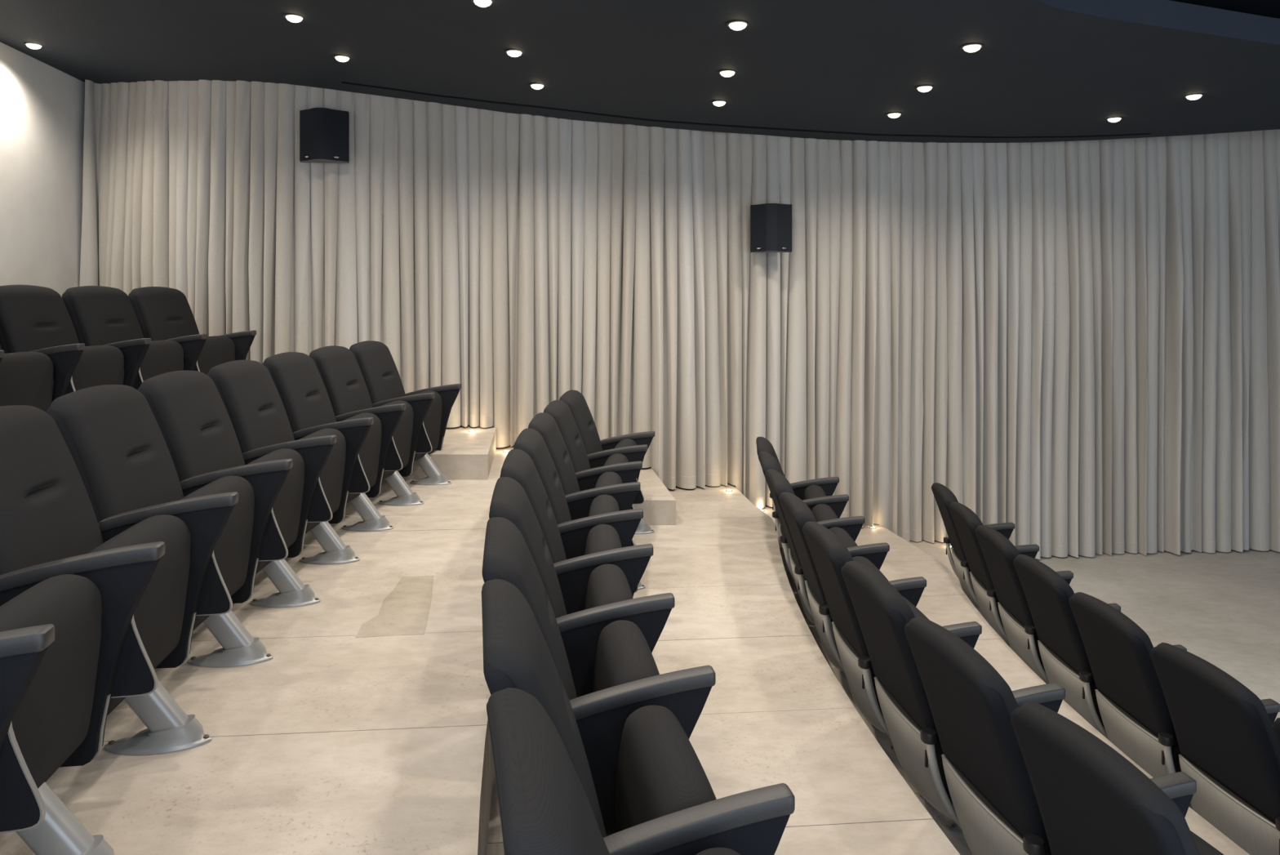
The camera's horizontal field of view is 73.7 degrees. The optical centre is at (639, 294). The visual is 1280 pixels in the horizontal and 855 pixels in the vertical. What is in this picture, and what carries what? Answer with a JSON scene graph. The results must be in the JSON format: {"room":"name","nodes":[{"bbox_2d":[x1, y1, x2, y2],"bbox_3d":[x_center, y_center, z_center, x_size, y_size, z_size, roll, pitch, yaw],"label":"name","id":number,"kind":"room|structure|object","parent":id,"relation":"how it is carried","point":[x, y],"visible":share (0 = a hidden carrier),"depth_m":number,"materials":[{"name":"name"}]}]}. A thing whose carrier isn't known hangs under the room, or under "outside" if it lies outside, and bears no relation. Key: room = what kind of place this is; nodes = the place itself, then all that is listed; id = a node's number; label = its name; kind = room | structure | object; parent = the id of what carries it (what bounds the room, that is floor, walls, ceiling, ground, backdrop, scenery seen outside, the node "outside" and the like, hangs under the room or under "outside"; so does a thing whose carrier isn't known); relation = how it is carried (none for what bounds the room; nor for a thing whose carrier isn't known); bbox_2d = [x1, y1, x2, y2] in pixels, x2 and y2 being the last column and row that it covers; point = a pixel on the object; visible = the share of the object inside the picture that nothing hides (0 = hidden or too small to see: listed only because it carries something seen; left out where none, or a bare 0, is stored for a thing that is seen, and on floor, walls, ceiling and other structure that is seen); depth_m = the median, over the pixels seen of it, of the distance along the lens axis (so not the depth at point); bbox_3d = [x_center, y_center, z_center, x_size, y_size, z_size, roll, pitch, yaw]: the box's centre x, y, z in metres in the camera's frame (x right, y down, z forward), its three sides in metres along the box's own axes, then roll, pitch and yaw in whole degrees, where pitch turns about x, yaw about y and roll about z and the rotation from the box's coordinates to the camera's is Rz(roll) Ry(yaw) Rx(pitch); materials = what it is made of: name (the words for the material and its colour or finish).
{"room":"auditorium","nodes":[
{"label":"auditorium","id":0,"kind":"room"},
{"bbox_2d":[0,42,84,297],"bbox_3d":[-4.268,-0.130,3.800,0.148,5.000,9.330,0,0,-9],"label":"wall","id":1,"kind":"structure","parent":0,"point":[42,106],"depth_m":6.56,"materials":[{"name":"paint"}]},
{"bbox_2d":[0,444,514,854],"bbox_3d":[-1.076,1.983,3.772,1.886,1.373,9.400,0,0,-6],"label":"tier","id":2,"kind":"object","parent":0,"point":[365,730],"visible":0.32,"depth_m":2.60,"materials":[{"name":"concrete"}]},
{"bbox_2d":[0,573,114,854],"bbox_3d":[-1.471,0.810,1.851,0.635,0.975,0.576,0,0,-10],"label":"seat","id":3,"kind":"object","parent":2,"relation":"on","point":[51,631],"visible":1,"depth_m":1.87,"materials":[{"name":"grey fabric"}]},
{"bbox_2d":[0,404,211,766],"bbox_3d":[-1.558,0.810,2.419,0.635,0.975,0.576,0,0,-7],"label":"seat","id":4,"kind":"object","parent":2,"relation":"on","point":[49,526],"visible":0.69,"depth_m":2.38,"materials":[{"name":"grey fabric"}]},
{"bbox_2d":[46,384,272,667],"bbox_3d":[-1.622,0.810,2.990,0.635,0.975,0.576,0,0,-5],"label":"seat","id":5,"kind":"object","parent":2,"relation":"on","point":[117,446],"visible":0.69,"depth_m":2.86,"materials":[{"name":"grey fabric"}]},
{"bbox_2d":[137,370,320,607],"bbox_3d":[-1.665,0.810,3.563,0.635,0.975,0.576,0,0,-3],"label":"seat","id":6,"kind":"object","parent":2,"relation":"on","point":[193,420],"visible":0.61,"depth_m":3.44,"materials":[{"name":"grey fabric"}]},
{"bbox_2d":[207,360,359,564],"bbox_3d":[-1.685,0.810,4.138,0.635,0.975,0.576,0,0,-1],"label":"seat","id":7,"kind":"object","parent":2,"relation":"on","point":[248,392],"visible":0.66,"depth_m":4.02,"materials":[{"name":"grey fabric"}]},
{"bbox_2d":[262,351,393,531],"bbox_3d":[-1.683,0.810,4.712,0.635,0.975,0.576,0,0,1],"label":"seat","id":8,"kind":"object","parent":2,"relation":"on","point":[298,381],"visible":0.63,"depth_m":4.61,"materials":[{"name":"grey fabric"}]},
{"bbox_2d":[308,345,423,505],"bbox_3d":[-1.658,0.810,5.287,0.635,0.975,0.576,0,0,4],"label":"seat","id":9,"kind":"object","parent":2,"relation":"on","point":[340,371],"visible":0.63,"depth_m":5.19,"materials":[{"name":"grey fabric"}]},
{"bbox_2d":[349,340,462,484],"bbox_3d":[-1.609,0.810,5.882,0.635,0.975,0.622,0,0,6],"label":"seat","id":10,"kind":"object","parent":2,"relation":"on","point":[432,406],"visible":0.51,"depth_m":5.82,"materials":[{"name":"grey fabric"}]},
{"bbox_2d":[382,424,496,479],"bbox_3d":[-1.518,1.209,7.040,0.903,0.178,2.120,0,0,0],"label":"step","id":11,"kind":"structure","parent":2,"relation":"on","point":[464,455],"depth_m":5.98,"materials":[{"name":"concrete"}]},
{"bbox_2d":[0,0,1279,142],"bbox_3d":[2.000,-1.667,3.398,15.000,0.660,8.395,0,0,0],"label":"ceiling","id":12,"kind":"structure","parent":0,"point":[1042,68],"depth_m":5.31,"materials":[{"name":"paint"}]},
{"bbox_2d":[23,42,44,49],"bbox_3d":[-4.308,-1.758,6.064,0.120,0.029,0.120,0,0,0],"label":"recessed light","id":13,"kind":"object","parent":12,"relation":"in","point":[33,46],"visible":1,"depth_m":6.04,"materials":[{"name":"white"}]},
{"bbox_2d":[283,13,305,22],"bbox_3d":[-2.011,-1.597,4.963,0.120,0.029,0.120,0,0,0],"label":"recessed light","id":14,"kind":"object","parent":12,"relation":"in","point":[293,18],"visible":1,"depth_m":4.94,"materials":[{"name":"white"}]},
{"bbox_2d":[333,54,351,62],"bbox_3d":[-2.028,-1.599,5.811,0.120,0.029,0.120,0,0,0],"label":"recessed light","id":15,"kind":"object","parent":12,"relation":"in","point":[340,58],"visible":1,"depth_m":5.78,"materials":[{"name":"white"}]},
{"bbox_2d":[471,0,493,7],"bbox_3d":[-0.803,-1.486,4.361,0.120,0.029,0.120,0,0,0],"label":"recessed light","id":16,"kind":"object","parent":12,"relation":"in","point":[482,3],"visible":1,"depth_m":4.34,"materials":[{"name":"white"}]},
{"bbox_2d":[504,48,523,57],"bbox_3d":[-0.776,-1.483,5.274,0.120,0.029,0.120,0,0,0],"label":"recessed light","id":17,"kind":"object","parent":12,"relation":"in","point":[512,52],"visible":1,"depth_m":5.25,"materials":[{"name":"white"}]},
{"bbox_2d":[528,83,545,89],"bbox_3d":[-0.734,-1.479,6.095,0.120,0.029,0.120,0,0,0],"label":"recessed light","id":18,"kind":"object","parent":12,"relation":"in","point":[535,86],"visible":1,"depth_m":6.07,"materials":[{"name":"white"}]},
{"bbox_2d":[79,80,1279,559],"bbox_3d":[1.476,0.269,7.324,12.348,4.188,0.799,0,0,-3],"label":"curtain","id":19,"kind":"object","parent":12,"relation":"hanging from","point":[1078,342],"visible":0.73,"depth_m":7.37,"materials":[{"name":"fabric"}]},
{"bbox_2d":[299,107,349,163],"bbox_3d":[-2.506,-1.247,6.793,0.334,0.404,0.334,0,0,42],"label":"loudspeaker","id":20,"kind":"object","parent":19,"relation":"attached to","point":[324,132],"visible":1,"depth_m":6.68,"materials":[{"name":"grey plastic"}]},
{"bbox_2d":[750,203,791,252],"bbox_3d":[1.111,-0.554,7.240,0.326,0.399,0.325,0,0,-38],"label":"loudspeaker","id":21,"kind":"object","parent":19,"relation":"attached to","point":[771,224],"visible":1,"depth_m":7.12,"materials":[{"name":"grey plastic"}]},
{"bbox_2d":[711,100,727,106],"bbox_3d":[0.573,-1.374,6.164,0.120,0.029,0.120,0,0,0],"label":"recessed light","id":22,"kind":"object","parent":12,"relation":"in","point":[717,103],"visible":1,"depth_m":6.13,"materials":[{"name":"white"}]},
{"bbox_2d":[717,69,737,77],"bbox_3d":[0.547,-1.375,5.338,0.120,0.029,0.120,0,0,0],"label":"recessed light","id":23,"kind":"object","parent":12,"relation":"in","point":[727,73],"visible":1,"depth_m":5.31,"materials":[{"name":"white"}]},
{"bbox_2d":[726,20,749,30],"bbox_3d":[0.504,-1.377,4.398,0.120,0.029,0.120,0,0,0],"label":"recessed light","id":24,"kind":"object","parent":12,"relation":"in","point":[737,24],"visible":1,"depth_m":4.37,"materials":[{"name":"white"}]},
{"bbox_2d":[341,81,1151,137],"bbox_3d":[1.012,-1.489,7.011,6.673,0.309,0.229,0,0,-6],"label":"trim","id":25,"kind":"structure","parent":12,"relation":"attached to","point":[349,83],"depth_m":6.99,"materials":[{"name":"black"}]},
{"bbox_2d":[885,112,902,118],"bbox_3d":[1.889,-1.325,6.343,0.120,0.029,0.120,0,0,0],"label":"recessed light","id":26,"kind":"object","parent":12,"relation":"in","point":[893,115],"visible":1,"depth_m":6.31,"materials":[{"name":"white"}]},
{"bbox_2d":[915,84,934,92],"bbox_3d":[1.845,-1.327,5.531,0.120,0.029,0.120,0,0,0],"label":"recessed light","id":27,"kind":"object","parent":12,"relation":"in","point":[926,88],"visible":1,"depth_m":5.50,"materials":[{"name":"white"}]},
{"bbox_2d":[960,43,983,52],"bbox_3d":[1.800,-1.328,4.624,0.120,0.029,0.120,0,0,0],"label":"recessed light","id":28,"kind":"object","parent":12,"relation":"in","point":[973,47],"visible":1,"depth_m":4.60,"materials":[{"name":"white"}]},
{"bbox_2d":[1105,116,1123,122],"bbox_3d":[3.651,-1.339,6.569,0.120,0.029,0.120,0,0,0],"label":"recessed light","id":29,"kind":"object","parent":12,"relation":"in","point":[1115,119],"visible":1,"depth_m":6.54,"materials":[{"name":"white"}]},
{"bbox_2d":[1183,93,1204,100],"bbox_3d":[3.780,-1.342,5.824,0.120,0.029,0.120,0,0,0],"label":"recessed light","id":30,"kind":"object","parent":12,"relation":"in","point":[1193,96],"visible":1,"depth_m":5.80,"materials":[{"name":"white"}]},
{"bbox_2d":[485,482,959,854],"bbox_3d":[0.335,2.162,3.775,1.858,1.016,9.426,0,0,-7],"label":"tier","id":31,"kind":"object","parent":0,"point":[775,711],"visible":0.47,"depth_m":3.49,"materials":[{"name":"concrete"}]},
{"bbox_2d":[499,448,653,613],"bbox_3d":[-0.259,1.167,3.642,0.635,0.975,0.576,0,0,-4],"label":"seat","id":32,"kind":"object","parent":31,"relation":"on","point":[603,544],"visible":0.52,"depth_m":3.42,"materials":[{"name":"grey fabric"}]},
{"bbox_2d":[513,428,643,592],"bbox_3d":[-0.285,1.167,4.219,0.635,0.975,0.576,0,0,-1],"label":"seat","id":33,"kind":"object","parent":31,"relation":"on","point":[604,508],"visible":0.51,"depth_m":4.00,"materials":[{"name":"grey fabric"}]},
{"bbox_2d":[488,476,674,697],"bbox_3d":[-0.208,1.167,3.066,0.635,0.975,0.576,0,0,-6],"label":"seat","id":34,"kind":"object","parent":31,"relation":"on","point":[609,597],"visible":0.48,"depth_m":2.83,"materials":[{"name":"grey fabric"}]},
{"bbox_2d":[528,412,645,590],"bbox_3d":[-0.287,1.167,4.797,0.635,0.975,0.576,0,0,1],"label":"seat","id":35,"kind":"object","parent":31,"relation":"on","point":[579,502],"visible":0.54,"depth_m":4.59,"materials":[{"name":"grey fabric"}]},
{"bbox_2d":[543,400,642,545],"bbox_3d":[-0.264,1.167,5.374,0.635,0.975,0.576,0,0,4],"label":"seat","id":36,"kind":"object","parent":31,"relation":"on","point":[587,477],"visible":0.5,"depth_m":5.19,"materials":[{"name":"grey fabric"}]},
{"bbox_2d":[482,516,715,826],"bbox_3d":[-0.132,1.167,2.494,0.635,0.975,0.576,0,0,-9],"label":"seat","id":37,"kind":"object","parent":31,"relation":"on","point":[627,677],"visible":0.45,"depth_m":2.25,"materials":[{"name":"grey fabric"}]},
{"bbox_2d":[559,390,654,533],"bbox_3d":[-0.214,1.167,5.973,0.635,0.975,0.622,0,0,6],"label":"seat","id":38,"kind":"object","parent":31,"relation":"on","point":[634,446],"visible":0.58,"depth_m":5.86,"materials":[{"name":"grey fabric"}]},
{"bbox_2d":[486,687,740,854],"bbox_3d":[0.091,1.167,1.360,0.635,0.975,0.576,0,0,-13],"label":"seat","id":39,"kind":"object","parent":31,"relation":"on","point":[545,808],"visible":1,"depth_m":1.23,"materials":[{"name":"grey fabric"}]},
{"bbox_2d":[481,578,795,854],"bbox_3d":[-0.033,1.167,1.925,0.635,0.975,0.576,0,0,-11],"label":"seat","id":40,"kind":"object","parent":31,"relation":"on","point":[666,802],"visible":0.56,"depth_m":1.75,"materials":[{"name":"grey fabric"}]},
{"bbox_2d":[632,466,675,524],"bbox_3d":[-0.211,1.566,7.115,0.672,0.178,2.076,0,0,-8],"label":"step","id":41,"kind":"structure","parent":31,"relation":"on","point":[659,505],"depth_m":6.13,"materials":[{"name":"concrete"}]},
{"bbox_2d":[786,523,1249,854],"bbox_3d":[1.733,2.341,3.745,1.958,0.659,9.527,0,0,-9],"label":"tier","id":42,"kind":"object","parent":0,"point":[943,601],"visible":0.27,"depth_m":4.97,"materials":[{"name":"concrete"}]},
{"bbox_2d":[755,436,848,545],"bbox_3d":[1.152,1.524,6.085,0.635,0.975,0.622,0,0,7],"label":"seat","id":43,"kind":"object","parent":42,"relation":"on","point":[813,492],"visible":0.28,"depth_m":6.02,"materials":[{"name":"grey fabric"}]},
{"bbox_2d":[760,504,857,571],"bbox_3d":[1.150,1.923,7.145,0.655,0.178,2.007,0,0,-7],"label":"step","id":44,"kind":"structure","parent":42,"relation":"on","point":[768,509],"depth_m":6.42,"materials":[{"name":"concrete"}]},
{"bbox_2d":[758,451,864,585],"bbox_3d":[1.094,1.524,5.489,0.635,0.975,0.576,0,0,4],"label":"seat","id":45,"kind":"object","parent":42,"relation":"on","point":[824,514],"visible":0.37,"depth_m":5.28,"materials":[{"name":"grey fabric"}]},
{"bbox_2d":[764,469,889,624],"bbox_3d":[1.067,1.524,4.913,0.635,0.975,0.576,0,0,2],"label":"seat","id":46,"kind":"object","parent":42,"relation":"on","point":[777,482],"visible":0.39,"depth_m":4.72,"materials":[{"name":"grey fabric"}]},
{"bbox_2d":[778,491,926,671],"bbox_3d":[1.065,1.524,4.337,0.635,0.975,0.576,0,0,-1],"label":"seat","id":47,"kind":"object","parent":42,"relation":"on","point":[797,513],"visible":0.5,"depth_m":4.19,"materials":[{"name":"grey fabric"}]},
{"bbox_2d":[802,520,982,748],"bbox_3d":[1.091,1.524,3.761,0.635,0.975,0.576,0,0,-4],"label":"seat","id":48,"kind":"object","parent":42,"relation":"on","point":[828,553],"visible":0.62,"depth_m":3.63,"materials":[{"name":"grey fabric"}]},
{"bbox_2d":[841,560,1065,833],"bbox_3d":[1.143,1.524,3.187,0.635,0.975,0.576,0,0,-6],"label":"seat","id":49,"kind":"object","parent":42,"relation":"on","point":[882,613],"visible":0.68,"depth_m":3.05,"materials":[{"name":"grey fabric"}]},
{"bbox_2d":[904,616,1196,854],"bbox_3d":[1.222,1.524,2.617,0.635,0.975,0.576,0,0,-9],"label":"seat","id":50,"kind":"object","parent":42,"relation":"on","point":[971,704],"visible":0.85,"depth_m":2.51,"materials":[{"name":"grey fabric"}]},
{"bbox_2d":[1010,700,1224,854],"bbox_3d":[1.327,1.524,2.050,0.635,0.975,0.576,0,0,-12],"label":"seat","id":51,"kind":"object","parent":42,"relation":"on","point":[1091,799],"visible":1,"depth_m":1.99,"materials":[{"name":"grey fabric"}]},
{"bbox_2d":[1004,548,1279,719],"bbox_3d":[5.735,2.520,3.800,7.530,0.300,9.200,0,0,0],"label":"floor","id":52,"kind":"structure","parent":0,"point":[1224,607],"depth_m":6.66,"materials":[{"name":"concrete"}]},
{"bbox_2d":[909,539,982,614],"bbox_3d":[2.445,2.281,7.145,0.665,0.178,2.009,0,0,-7],"label":"step","id":53,"kind":"structure","parent":52,"relation":"on","point":[937,549],"depth_m":7.30,"materials":[{"name":"concrete"}]},
{"bbox_2d":[931,482,1039,608],"bbox_3d":[2.475,1.882,6.159,0.635,0.975,0.622,0,0,8],"label":"seat","id":54,"kind":"object","parent":52,"relation":"on","point":[944,496],"visible":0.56,"depth_m":6.10,"materials":[{"name":"grey fabric"}]},
{"bbox_2d":[948,501,1073,644],"bbox_3d":[2.405,1.882,5.566,0.635,0.975,0.576,0,0,5],"label":"seat","id":55,"kind":"object","parent":52,"relation":"on","point":[966,521],"visible":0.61,"depth_m":5.48,"materials":[{"name":"grey fabric"}]},
{"bbox_2d":[974,524,1120,683],"bbox_3d":[2.367,1.882,4.992,0.635,0.975,0.576,0,0,2],"label":"seat","id":56,"kind":"object","parent":52,"relation":"on","point":[999,553],"visible":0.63,"depth_m":4.91,"materials":[{"name":"grey fabric"}]},
{"bbox_2d":[1013,554,1186,739],"bbox_3d":[2.357,1.882,4.418,0.635,0.975,0.576,0,0,0],"label":"seat","id":57,"kind":"object","parent":52,"relation":"on","point":[1065,661],"visible":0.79,"depth_m":4.33,"materials":[{"name":"grey fabric"}]},
{"bbox_2d":[1069,591,1279,808],"bbox_3d":[2.376,1.882,3.843,0.635,0.975,0.576,0,0,-3],"label":"seat","id":58,"kind":"object","parent":52,"relation":"on","point":[1135,716],"visible":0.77,"depth_m":3.76,"materials":[{"name":"grey fabric"}]},
{"bbox_2d":[1150,642,1279,854],"bbox_3d":[2.423,1.882,3.271,0.635,0.975,0.576,0,0,-6],"label":"seat","id":59,"kind":"object","parent":52,"relation":"on","point":[1228,744],"visible":0.98,"depth_m":3.21,"materials":[{"name":"grey fabric"}]},
{"bbox_2d":[1272,717,1279,748],"bbox_3d":[2.499,1.882,2.701,0.635,0.975,0.576,0,0,-9],"label":"seat","id":60,"kind":"object","parent":52,"relation":"on","point":[1276,726],"visible":1,"depth_m":2.89,"materials":[{"name":"grey fabric"}]},
{"bbox_2d":[1168,0,1279,18],"bbox_3d":[1.900,-2.102,3.850,15.000,0.624,9.300,0,0,0],"label":"ceiling","id":61,"kind":"structure","parent":0,"point":[1268,8],"depth_m":5.34,"materials":[{"name":"black paint"}]},
{"bbox_3d":[-2.984,1.795,3.800,3.826,1.751,9.200,0,0,0],"label":"tier","id":62,"kind":"object","parent":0,"visible":0},
{"bbox_2d":[0,344,53,412],"bbox_3d":[-3.305,0.432,4.300,0.635,0.975,0.576,0,0,2],"label":"seat","id":63,"kind":"object","parent":62,"relation":"on","point":[26,378],"visible":0.6,"depth_m":4.35,"materials":[{"name":"grey fabric"}]},
{"bbox_2d":[0,284,124,403],"bbox_3d":[-3.279,0.432,4.873,0.635,0.975,0.576,0,0,4],"label":"seat","id":64,"kind":"object","parent":62,"relation":"on","point":[33,318],"visible":0.56,"depth_m":4.80,"materials":[{"name":"grey fabric"}]},
{"bbox_2d":[62,285,183,390],"bbox_3d":[-3.233,0.432,5.445,0.635,0.975,0.576,0,0,6],"label":"seat","id":65,"kind":"object","parent":62,"relation":"on","point":[100,315],"visible":0.58,"depth_m":5.36,"materials":[{"name":"grey fabric"}]},
{"bbox_2d":[128,286,256,374],"bbox_3d":[-3.163,0.432,6.038,0.635,0.975,0.622,0,0,8],"label":"seat","id":66,"kind":"object","parent":62,"relation":"on","point":[162,313],"visible":0.63,"depth_m":5.96,"materials":[{"name":"grey fabric"}]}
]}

